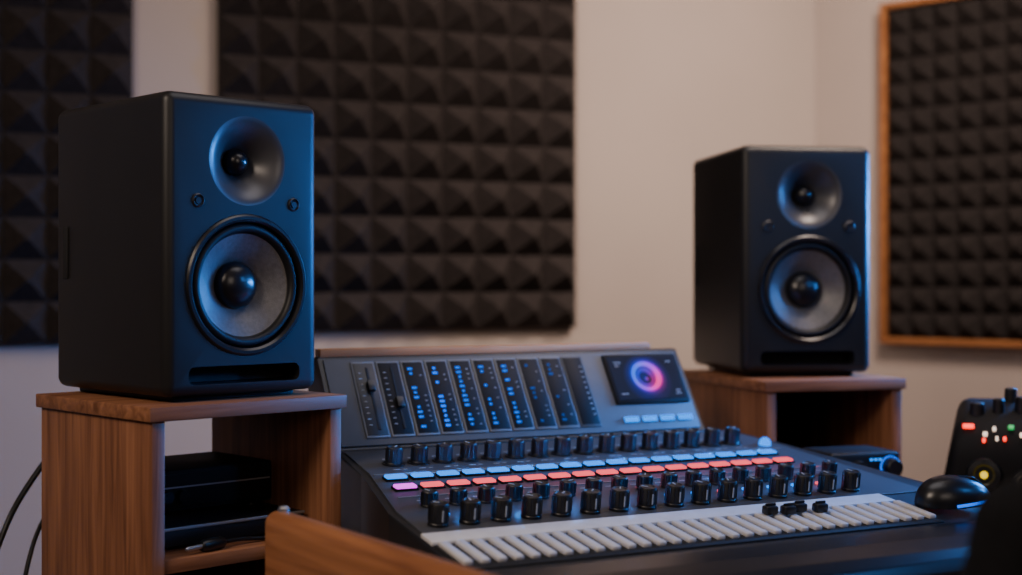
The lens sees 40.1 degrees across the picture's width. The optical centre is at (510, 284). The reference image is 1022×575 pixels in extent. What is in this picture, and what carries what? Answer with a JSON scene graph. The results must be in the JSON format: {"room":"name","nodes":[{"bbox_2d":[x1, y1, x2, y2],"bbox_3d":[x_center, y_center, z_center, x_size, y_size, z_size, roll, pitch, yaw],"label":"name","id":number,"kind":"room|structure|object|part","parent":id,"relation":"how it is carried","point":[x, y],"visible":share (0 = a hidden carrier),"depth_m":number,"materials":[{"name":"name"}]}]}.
{"room":"studio","nodes":[
{"label":"studio","id":0,"kind":"room"},
{"bbox_2d":[0,0,814,574],"bbox_3d":[-0.874,-0.200,3.426,3.831,2.700,0.120,0,0,-24],"label":"wall","id":1,"kind":"structure","parent":0,"point":[663,87],"depth_m":3.89,"materials":[{"name":"paint"}]},
{"bbox_2d":[0,0,132,343],"bbox_3d":[-1.244,-0.446,3.149,0.775,1.162,0.082,0,0,-24],"label":"panel","id":2,"kind":"object","parent":1,"relation":"attached to","point":[57,56],"visible":0.56,"depth_m":3.22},
{"bbox_2d":[217,0,575,330],"bbox_3d":[-0.260,-0.466,3.587,0.968,1.162,0.082,0,0,-24],"label":"panel","id":3,"kind":"object","parent":1,"relation":"attached to","point":[445,130],"visible":0.85,"depth_m":3.60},
{"bbox_2d":[815,0,1021,481],"bbox_3d":[2.091,-0.200,3.121,3.145,2.700,0.120,0,0,43],"label":"wall","id":4,"kind":"structure","parent":0,"point":[938,378],"depth_m":4.01,"materials":[{"name":"paint"}]},
{"bbox_2d":[879,0,1021,347],"bbox_3d":[1.416,-0.315,3.630,1.000,0.960,0.052,0,0,43],"label":"acoustic panel","id":5,"kind":"object","parent":4,"relation":"attached to","point":[950,71],"visible":1,"depth_m":3.82,"materials":[{"name":"brown wood"}]},
{"bbox_3d":[0.300,1.200,1.325,5.800,0.100,5.650,0,0,0],"label":"floor","id":6,"kind":"structure","parent":0,"visible":0},
{"bbox_2d":[36,390,346,574],"bbox_3d":[-0.454,0.652,1.983,0.310,0.996,0.320,0,0,-44],"label":"speaker stand","id":7,"kind":"object","parent":6,"relation":"on","point":[103,455],"visible":0.69,"depth_m":1.91,"materials":[{"name":"brown wood"}]},
{"bbox_3d":[-0.554,0.662,1.886,0.019,0.976,0.308,0,0,-44],"label":"panel","id":8,"kind":"part","parent":7,"relation":"part of","materials":[{"name":"brown wood"}]},
{"bbox_2d":[58,91,313,401],"bbox_3d":[-0.467,-0.050,2.004,0.245,0.408,0.314,0,0,-44],"label":"monitor","id":9,"kind":"object","parent":7,"relation":"on","point":[186,220],"visible":1,"depth_m":1.91,"materials":[{"name":"plastic"}]},
{"bbox_2d":[0,461,41,548],"bbox_3d":[-0.693,0.597,2.089,0.266,1.100,0.084,0,0,-39],"label":"cable","id":10,"kind":"object","parent":9,"relation":"hanging from","point":[38,469],"visible":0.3,"depth_m":2.10,"materials":[{"name":"rubber"}]},
{"bbox_2d":[23,519,41,574],"bbox_3d":[-0.660,0.616,2.128,0.208,1.056,0.089,0,0,-34],"label":"power cable","id":11,"kind":"object","parent":9,"relation":"hanging from","point":[38,530],"visible":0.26,"depth_m":2.10,"materials":[{"name":"rubber"}]},
{"bbox_3d":[-0.639,-0.046,2.007,0.003,0.075,0.014,0,0,-44],"label":"handle","id":12,"kind":"part","parent":9,"relation":"part of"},
{"bbox_3d":[-0.561,0.701,2.094,0.260,0.638,0.008,0,0,-44],"label":"panel","id":13,"kind":"part","parent":7,"relation":"part of","materials":[{"name":"brown wood"}]},
{"bbox_2d":[165,534,264,574],"bbox_3d":[-0.454,0.361,1.983,0.260,0.018,0.300,0,0,-44],"label":"shelf","id":14,"kind":"object","parent":7,"relation":"attached to","point":[177,560],"depth_m":1.85,"materials":[{"name":"brown wood"}]},
{"bbox_2d":[185,536,264,551],"bbox_3d":[-0.379,0.343,1.877,0.018,0.017,0.151,0,0,36],"label":"plug","id":15,"kind":"object","parent":7,"relation":"on","point":[214,543],"visible":0.91,"depth_m":1.85,"materials":[{"name":"black plastic"}]},
{"bbox_2d":[165,501,304,547],"bbox_3d":[-0.463,0.336,1.993,0.245,0.031,0.237,0,0,-44],"label":"audio equipment","id":16,"kind":"object","parent":7,"relation":"on","point":[184,527],"visible":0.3,"depth_m":1.92,"materials":[{"name":"metal"}]},
{"bbox_2d":[165,451,270,512],"bbox_3d":[-0.475,0.287,2.022,0.215,0.064,0.168,0,0,-44],"label":"amplifier","id":17,"kind":"object","parent":16,"relation":"on","point":[213,478],"visible":0.63,"depth_m":1.99,"materials":[{"name":"metal"}]},
{"bbox_3d":[-0.353,0.662,2.080,0.019,0.976,0.308,0,0,-44],"label":"panel","id":18,"kind":"part","parent":7,"relation":"part of","materials":[{"name":"brown wood"}]},
{"bbox_2d":[265,505,492,574],"bbox_3d":[0.401,0.708,1.979,1.511,0.884,1.060,0,0,-27],"label":"desk","id":19,"kind":"object","parent":6,"relation":"on","point":[295,544],"visible":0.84,"depth_m":1.54,"materials":[{"name":"brown wood"}]},
{"bbox_2d":[308,342,976,574],"bbox_3d":[0.214,0.234,2.018,0.890,0.270,0.802,0,0,-27],"label":"mixing console","id":20,"kind":"object","parent":19,"relation":"on","point":[558,458],"visible":1,"depth_m":1.99,"materials":[{"name":"black plastic"}]},
{"bbox_3d":[-0.215,0.174,2.138,0.034,0.125,0.002,0,-33,-27],"label":"glass","id":21,"kind":"part","parent":20,"relation":"part of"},
{"bbox_3d":[-0.168,0.244,2.006,0.025,0.025,0.025,0,8,-27],"label":"knob","id":22,"kind":"part","parent":20,"relation":"part of","materials":[{"name":"black plastic"}]},
{"bbox_3d":[-0.178,0.174,2.157,0.034,0.125,0.002,0,-33,-27],"label":"glass","id":23,"kind":"part","parent":20,"relation":"part of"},
{"bbox_3d":[-0.133,0.244,2.024,0.025,0.025,0.025,0,8,-27],"label":"knob","id":24,"kind":"part","parent":20,"relation":"part of","materials":[{"name":"black plastic"}]},
{"bbox_3d":[-0.141,0.174,2.175,0.034,0.125,0.002,0,-33,-27],"label":"glass","id":25,"kind":"part","parent":20,"relation":"part of","materials":[{"name":"black glass"}]},
{"bbox_3d":[-0.105,0.275,1.809,0.023,0.020,0.023,0,8,-27],"label":"knob","id":26,"kind":"part","parent":20,"relation":"part of","materials":[{"name":"black plastic"}]},
{"bbox_3d":[-0.089,0.282,1.729,0.026,0.028,0.026,0,8,-27],"label":"knob","id":27,"kind":"part","parent":20,"relation":"part of","materials":[{"name":"black plastic"}]},
{"bbox_3d":[-0.098,0.244,2.042,0.025,0.025,0.025,0,8,-27],"label":"knob","id":28,"kind":"part","parent":20,"relation":"part of","materials":[{"name":"black plastic"}]},
{"bbox_3d":[-0.105,0.174,2.194,0.034,0.125,0.002,0,-33,-27],"label":"glass","id":29,"kind":"part","parent":20,"relation":"part of","materials":[{"name":"glass"}]},
{"bbox_3d":[-0.069,0.275,1.828,0.023,0.020,0.023,0,8,-27],"label":"knob","id":30,"kind":"part","parent":20,"relation":"part of","materials":[{"name":"black plastic"}]},
{"bbox_3d":[-0.068,0.174,2.213,0.034,0.125,0.002,0,-33,-27],"label":"glass","id":31,"kind":"part","parent":20,"relation":"part of","materials":[{"name":"glass"}]},
{"bbox_3d":[-0.062,0.244,2.060,0.025,0.025,0.025,0,8,-27],"label":"knob","id":32,"kind":"part","parent":20,"relation":"part of","materials":[{"name":"black plastic"}]},
{"bbox_3d":[-0.051,0.282,1.749,0.026,0.028,0.026,0,8,-27],"label":"knob","id":33,"kind":"part","parent":20,"relation":"part of","materials":[{"name":"black plastic"}]},
{"bbox_3d":[-0.032,0.105,2.302,0.600,0.013,0.026,0,0,-27],"label":"wood trim","id":34,"kind":"part","parent":20,"relation":"part of","materials":[{"name":"brown wood"}]},
{"bbox_3d":[-0.033,0.275,1.846,0.023,0.020,0.023,0,8,-27],"label":"knob","id":35,"kind":"part","parent":20,"relation":"part of","materials":[{"name":"black plastic"}]},
{"bbox_3d":[-0.031,0.174,2.232,0.034,0.125,0.002,0,-33,-27],"label":"glass","id":36,"kind":"part","parent":20,"relation":"part of","materials":[{"name":"black glass"}]},
{"bbox_3d":[-0.027,0.244,2.078,0.025,0.025,0.025,0,8,-27],"label":"knob","id":37,"kind":"part","parent":20,"relation":"part of","materials":[{"name":"black plastic"}]},
{"bbox_3d":[-0.012,0.282,1.769,0.026,0.028,0.026,0,8,-27],"label":"knob","id":38,"kind":"part","parent":20,"relation":"part of","materials":[{"name":"black plastic"}]},
{"bbox_3d":[0.016,0.178,2.258,0.642,0.150,0.003,0,-33,-27],"label":"bridge panel","id":39,"kind":"part","parent":20,"relation":"part of","materials":[{"name":"grey metal"}]},
{"bbox_3d":[0.004,0.275,1.865,0.023,0.020,0.023,0,8,-27],"label":"knob","id":40,"kind":"part","parent":20,"relation":"part of","materials":[{"name":"black plastic"}]},
{"bbox_3d":[0.005,0.174,2.250,0.034,0.125,0.002,0,-33,-27],"label":"glass","id":41,"kind":"part","parent":20,"relation":"part of","materials":[{"name":"glass"}]},
{"bbox_3d":[0.008,0.244,2.095,0.025,0.025,0.025,0,8,-27],"label":"knob","id":42,"kind":"part","parent":20,"relation":"part of","materials":[{"name":"black plastic"}]},
{"bbox_3d":[0.027,0.282,1.788,0.026,0.028,0.026,0,8,-27],"label":"knob","id":43,"kind":"part","parent":20,"relation":"part of","materials":[{"name":"black plastic"}]},
{"bbox_3d":[0.042,0.174,2.269,0.034,0.125,0.002,0,-33,-27],"label":"glass","id":44,"kind":"part","parent":20,"relation":"part of","materials":[{"name":"black glass"}]},
{"bbox_3d":[0.043,0.244,2.113,0.025,0.025,0.025,0,8,-27],"label":"knob","id":45,"kind":"part","parent":20,"relation":"part of","materials":[{"name":"black plastic"}]},
{"bbox_3d":[0.041,0.275,1.884,0.023,0.020,0.023,0,8,-27],"label":"knob","id":46,"kind":"part","parent":20,"relation":"part of","materials":[{"name":"black plastic"}]},
{"bbox_3d":[0.079,0.174,2.288,0.034,0.125,0.002,0,-33,-27],"label":"glass","id":47,"kind":"part","parent":20,"relation":"part of","materials":[{"name":"black glass"}]},
{"bbox_3d":[0.066,0.282,1.808,0.026,0.028,0.026,0,8,-27],"label":"knob","id":48,"kind":"part","parent":20,"relation":"part of","materials":[{"name":"black plastic"}]},
{"bbox_3d":[0.078,0.244,2.131,0.025,0.025,0.025,0,8,-27],"label":"knob","id":49,"kind":"part","parent":20,"relation":"part of","materials":[{"name":"black plastic"}]},
{"bbox_3d":[0.077,0.275,1.902,0.023,0.020,0.023,0,8,-27],"label":"knob","id":50,"kind":"part","parent":20,"relation":"part of","materials":[{"name":"black plastic"}]},
{"bbox_3d":[0.116,0.174,2.306,0.034,0.125,0.002,0,-33,-27],"label":"glass","id":51,"kind":"part","parent":20,"relation":"part of","materials":[{"name":"glass"}]},
{"bbox_3d":[0.113,0.244,2.149,0.025,0.025,0.025,0,8,-27],"label":"knob","id":52,"kind":"part","parent":20,"relation":"part of","materials":[{"name":"black plastic"}]},
{"bbox_3d":[0.104,0.282,1.828,0.026,0.028,0.026,0,8,-27],"label":"knob","id":53,"kind":"part","parent":20,"relation":"part of","materials":[{"name":"black plastic"}]},
{"bbox_3d":[0.114,0.275,1.921,0.023,0.020,0.023,0,8,-27],"label":"knob","id":54,"kind":"part","parent":20,"relation":"part of","materials":[{"name":"black plastic"}]},
{"bbox_3d":[0.148,0.244,2.167,0.025,0.025,0.025,0,8,-27],"label":"knob","id":55,"kind":"part","parent":20,"relation":"part of","materials":[{"name":"black plastic"}]},
{"bbox_3d":[0.143,0.282,1.848,0.026,0.028,0.026,0,8,-27],"label":"knob","id":56,"kind":"part","parent":20,"relation":"part of","materials":[{"name":"black plastic"}]},
{"bbox_3d":[0.150,0.275,1.939,0.023,0.020,0.023,0,8,-27],"label":"knob","id":57,"kind":"part","parent":20,"relation":"part of","materials":[{"name":"black plastic"}]},
{"bbox_3d":[0.183,0.244,2.185,0.025,0.025,0.025,0,8,-27],"label":"knob","id":58,"kind":"part","parent":20,"relation":"part of","materials":[{"name":"black plastic"}]},
{"bbox_3d":[0.163,0.277,2.047,0.803,0.061,0.393,0,0,-27],"label":"control panel","id":59,"kind":"part","parent":20,"relation":"part of","materials":[{"name":"black plastic"}]},
{"bbox_3d":[0.187,0.275,1.958,0.023,0.020,0.023,0,8,-27],"label":"knob","id":60,"kind":"part","parent":20,"relation":"part of","materials":[{"name":"black plastic"}]},
{"bbox_3d":[0.182,0.282,1.867,0.026,0.028,0.026,0,8,-27],"label":"knob","id":61,"kind":"part","parent":20,"relation":"part of","materials":[{"name":"black plastic"}]},
{"bbox_3d":[0.218,0.244,2.203,0.025,0.025,0.025,0,8,-27],"label":"knob","id":62,"kind":"part","parent":20,"relation":"part of","materials":[{"name":"black plastic"}]},
{"bbox_3d":[0.223,0.275,1.977,0.023,0.020,0.023,0,8,-27],"label":"knob","id":63,"kind":"part","parent":20,"relation":"part of","materials":[{"name":"black plastic"}]},
{"bbox_3d":[0.254,0.244,2.221,0.025,0.025,0.025,0,8,-27],"label":"knob","id":64,"kind":"part","parent":20,"relation":"part of","materials":[{"name":"black plastic"}]},
{"bbox_3d":[0.221,0.282,1.887,0.026,0.028,0.026,0,8,-27],"label":"knob","id":65,"kind":"part","parent":20,"relation":"part of","materials":[{"name":"black plastic"}]},
{"bbox_3d":[0.289,0.244,2.239,0.025,0.025,0.025,0,8,-27],"label":"knob","id":66,"kind":"part","parent":20,"relation":"part of","materials":[{"name":"black plastic"}]},
{"bbox_3d":[0.260,0.275,1.995,0.023,0.020,0.023,0,8,-27],"label":"knob","id":67,"kind":"part","parent":20,"relation":"part of","materials":[{"name":"black plastic"}]},
{"bbox_3d":[0.259,0.282,1.907,0.026,0.028,0.026,0,8,-27],"label":"knob","id":68,"kind":"part","parent":20,"relation":"part of","materials":[{"name":"black plastic"}]},
{"bbox_3d":[0.324,0.244,2.256,0.025,0.025,0.025,0,8,-27],"label":"knob","id":69,"kind":"part","parent":20,"relation":"part of","materials":[{"name":"black plastic"}]},
{"bbox_3d":[0.296,0.275,2.014,0.023,0.020,0.023,0,8,-27],"label":"knob","id":70,"kind":"part","parent":20,"relation":"part of","materials":[{"name":"black plastic"}]},
{"bbox_3d":[0.298,0.282,1.927,0.026,0.028,0.026,0,8,-27],"label":"knob","id":71,"kind":"part","parent":20,"relation":"part of","materials":[{"name":"black plastic"}]},
{"bbox_3d":[0.359,0.244,2.274,0.025,0.025,0.025,0,8,-27],"label":"knob","id":72,"kind":"part","parent":20,"relation":"part of","materials":[{"name":"black plastic"}]},
{"bbox_3d":[0.333,0.275,2.033,0.023,0.020,0.023,0,8,-27],"label":"knob","id":73,"kind":"part","parent":20,"relation":"part of","materials":[{"name":"black plastic"}]},
{"bbox_3d":[0.337,0.282,1.946,0.026,0.028,0.026,0,8,-27],"label":"knob","id":74,"kind":"part","parent":20,"relation":"part of","materials":[{"name":"black plastic"}]},
{"bbox_3d":[0.369,0.275,2.051,0.023,0.020,0.023,0,8,-27],"label":"knob","id":75,"kind":"part","parent":20,"relation":"part of","materials":[{"name":"black plastic"}]},
{"bbox_2d":[759,437,770,445],"bbox_3d":[0.413,0.254,2.276,0.020,0.013,0.020,0,8,-27],"label":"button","id":76,"kind":"object","parent":20,"relation":"on","point":[764,441],"depth_m":2.27,"materials":[{"name":"plastic"}]},
{"bbox_3d":[0.376,0.282,1.966,0.026,0.028,0.026,0,8,-27],"label":"knob","id":77,"kind":"part","parent":20,"relation":"part of","materials":[{"name":"black plastic"}]},
{"bbox_3d":[0.406,0.275,2.070,0.023,0.020,0.023,0,8,-27],"label":"knob","id":78,"kind":"part","parent":20,"relation":"part of","materials":[{"name":"black plastic"}]},
{"bbox_3d":[0.414,0.282,1.986,0.026,0.028,0.026,0,8,-27],"label":"knob","id":79,"kind":"part","parent":20,"relation":"part of","materials":[{"name":"black plastic"}]},
{"bbox_3d":[0.443,0.275,2.088,0.023,0.020,0.023,0,8,-27],"label":"knob","id":80,"kind":"part","parent":20,"relation":"part of","materials":[{"name":"black plastic"}]},
{"bbox_3d":[0.453,0.282,2.006,0.026,0.028,0.026,0,8,-27],"label":"knob","id":81,"kind":"part","parent":20,"relation":"part of","materials":[{"name":"black plastic"}]},
{"bbox_3d":[0.479,0.275,2.107,0.023,0.020,0.023,0,8,-27],"label":"knob","id":82,"kind":"part","parent":20,"relation":"part of","materials":[{"name":"black plastic"}]},
{"bbox_3d":[0.492,0.282,2.025,0.026,0.028,0.026,0,8,-27],"label":"knob","id":83,"kind":"part","parent":20,"relation":"part of","materials":[{"name":"black plastic"}]},
{"bbox_2d":[914,475,987,509],"bbox_3d":[0.620,0.289,1.966,0.112,0.044,0.075,0,0,-15],"label":"computer mouse","id":84,"kind":"object","parent":20,"relation":"on","point":[941,492],"visible":0.85,"depth_m":1.94,"materials":[{"name":"black plastic"}]},
{"bbox_2d":[957,502,978,507],"bbox_3d":[0.646,0.301,1.950,0.069,0.006,0.034,-3,7,-12],"label":"light","id":85,"kind":"object","parent":84,"relation":"attached to","point":[959,504],"depth_m":1.93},
{"bbox_2d":[802,445,902,474],"bbox_3d":[0.565,0.321,2.317,0.130,0.097,0.118,0,0,-18],"label":"audio interface","id":86,"kind":"object","parent":19,"relation":"on","point":[882,459],"visible":0.39,"depth_m":2.28,"materials":[{"name":"plastic"}]},
{"bbox_2d":[944,388,1021,489],"bbox_3d":[0.845,0.272,2.325,0.249,0.196,0.180,0,0,18],"label":"control unit","id":87,"kind":"object","parent":19,"relation":"on","point":[986,442],"visible":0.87,"depth_m":2.28,"materials":[{"name":"black plastic"}]},
{"bbox_3d":[0.775,0.212,2.329,0.026,0.035,0.026,0,0,18],"label":"knob","id":88,"kind":"part","parent":87,"relation":"part of","materials":[{"name":"plastic"}]},
{"bbox_2d":[980,471,987,478],"bbox_3d":[0.763,0.307,2.260,0.012,0.012,0.004,0,-4,18],"label":"light","id":89,"kind":"object","parent":87,"relation":"attached to","point":[983,474],"depth_m":2.26,"materials":[{"name":"yellow plastic"}]},
{"bbox_3d":[0.810,0.208,2.326,0.020,0.039,0.020,0,0,18],"label":"knob","id":90,"kind":"part","parent":87,"relation":"part of","materials":[{"name":"plastic"}]},
{"bbox_3d":[0.842,0.193,2.360,0.022,0.039,0.022,0,0,18],"label":"knob","id":91,"kind":"part","parent":87,"relation":"part of","materials":[{"name":"plastic"}]},
{"bbox_3d":[0.848,0.205,2.318,0.028,0.041,0.028,0,0,18],"label":"knob","id":92,"kind":"part","parent":87,"relation":"part of","materials":[{"name":"plastic"}]},
{"bbox_2d":[683,369,905,475],"bbox_3d":[0.525,0.659,2.653,0.282,0.982,0.360,0,0,-17],"label":"speaker stand","id":93,"kind":"object","parent":6,"relation":"on","point":[858,408],"visible":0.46,"depth_m":2.60,"materials":[{"name":"brown wood"}]},
{"bbox_3d":[0.405,0.669,2.617,0.019,0.962,0.348,0,0,-17],"label":"panel","id":94,"kind":"part","parent":93,"relation":"part of","materials":[{"name":"brown wood"}]},
{"bbox_2d":[693,145,868,376],"bbox_3d":[0.514,-0.043,2.706,0.250,0.422,0.324,0,0,-9],"label":"monitor","id":95,"kind":"object","parent":93,"relation":"on","point":[781,233],"visible":1,"depth_m":2.56,"materials":[{"name":"plastic"}]},
{"bbox_3d":[0.372,-0.039,2.811,0.003,0.078,0.014,0,0,-9],"label":"handle","id":96,"kind":"part","parent":95,"relation":"part of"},
{"bbox_3d":[0.474,0.604,2.821,0.232,0.832,0.008,0,0,-17],"label":"panel","id":97,"kind":"part","parent":93,"relation":"part of","materials":[{"name":"black"}]},
{"bbox_3d":[0.645,0.669,2.690,0.019,0.962,0.348,0,0,-17],"label":"panel","id":98,"kind":"part","parent":93,"relation":"part of","materials":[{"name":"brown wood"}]},
{"bbox_2d":[961,478,1021,574],"bbox_3d":[0.366,0.651,1.359,0.556,0.996,0.582,0,0,-27],"label":"office chair","id":99,"kind":"object","parent":6,"relation":"on","point":[994,545],"visible":1,"depth_m":1.08,"materials":[{"name":"fabric"}]}
]}

